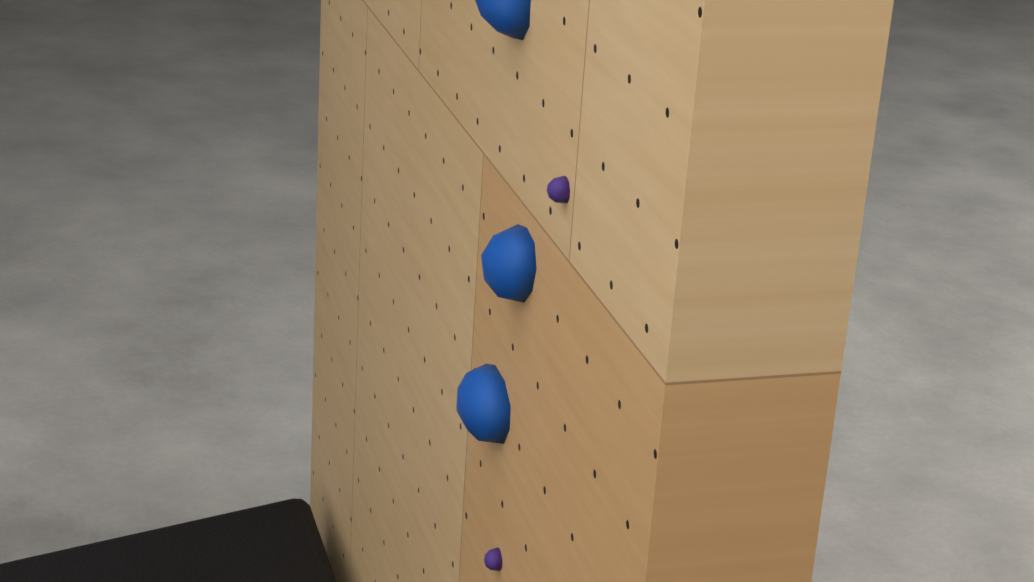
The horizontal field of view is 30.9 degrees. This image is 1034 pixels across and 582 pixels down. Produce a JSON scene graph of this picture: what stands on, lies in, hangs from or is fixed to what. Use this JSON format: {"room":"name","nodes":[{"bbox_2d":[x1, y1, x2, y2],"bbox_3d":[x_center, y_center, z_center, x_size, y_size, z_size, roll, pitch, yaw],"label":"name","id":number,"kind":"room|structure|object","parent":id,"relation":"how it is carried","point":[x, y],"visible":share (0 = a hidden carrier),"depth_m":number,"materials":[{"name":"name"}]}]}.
{"room":"climbing gym","nodes":[
{"label":"climbing gym","id":0,"kind":"room"},
{"bbox_2d":[0,0,1033,581],"bbox_3d":[-1.951,2.669,1.623,33.500,0.100,28.000,-9,26,-28],"label":"floor","id":1,"kind":"structure","parent":0,"point":[158,182],"depth_m":8.21,"materials":[{"name":"grey concrete"}]},
{"bbox_2d":[0,498,335,581],"bbox_3d":[-0.896,1.916,3.132,2.405,0.257,5.694,-4,24,-18],"label":"mat","id":2,"kind":"object","parent":1,"relation":"on","point":[280,541],"visible":1,"depth_m":5.53,"materials":[{"name":"plastic"}]},
{"bbox_2d":[310,0,893,581],"bbox_3d":[-0.040,-0.315,4.352,0.458,3.532,3.041,-4,24,-18],"label":"wall pillar","id":3,"kind":"structure","parent":1,"relation":"on","point":[662,348],"depth_m":3.25,"materials":[{"name":"brown wood"}]},
{"bbox_2d":[456,364,510,443],"bbox_3d":[-0.083,0.237,3.914,0.087,0.166,0.244,-4,24,-18],"label":"hold","id":4,"kind":"object","parent":3,"relation":"attached to","point":[483,407],"visible":1,"depth_m":3.84,"materials":[{"name":"blue plastic"}]},
{"bbox_2d":[484,547,502,570],"bbox_3d":[-0.052,0.568,3.944,0.035,0.050,0.048,-4,24,-18],"label":"hold","id":5,"kind":"object","parent":3,"relation":"attached to","point":[493,559],"visible":1,"depth_m":3.93,"materials":[{"name":"purple plastic"}]},
{"bbox_2d":[475,0,530,39],"bbox_3d":[-0.040,-0.574,3.607,0.090,0.177,0.215,-4,24,-18],"label":"hold","id":6,"kind":"object","parent":3,"relation":"attached to","point":[510,18],"visible":1,"depth_m":3.54,"materials":[{"name":"blue plastic"}]},
{"bbox_2d":[481,224,536,302],"bbox_3d":[-0.027,-0.052,3.665,0.084,0.169,0.208,-4,24,-18],"label":"hold","id":7,"kind":"object","parent":3,"relation":"attached to","point":[508,259],"visible":1,"depth_m":3.61,"materials":[{"name":"blue plastic"}]},
{"bbox_2d":[547,176,569,202],"bbox_3d":[0.071,-0.181,3.365,0.037,0.050,0.051,-4,24,-18],"label":"hold","id":8,"kind":"object","parent":3,"relation":"attached to","point":[558,189],"visible":1,"depth_m":3.35,"materials":[{"name":"purple plastic"}]}
]}

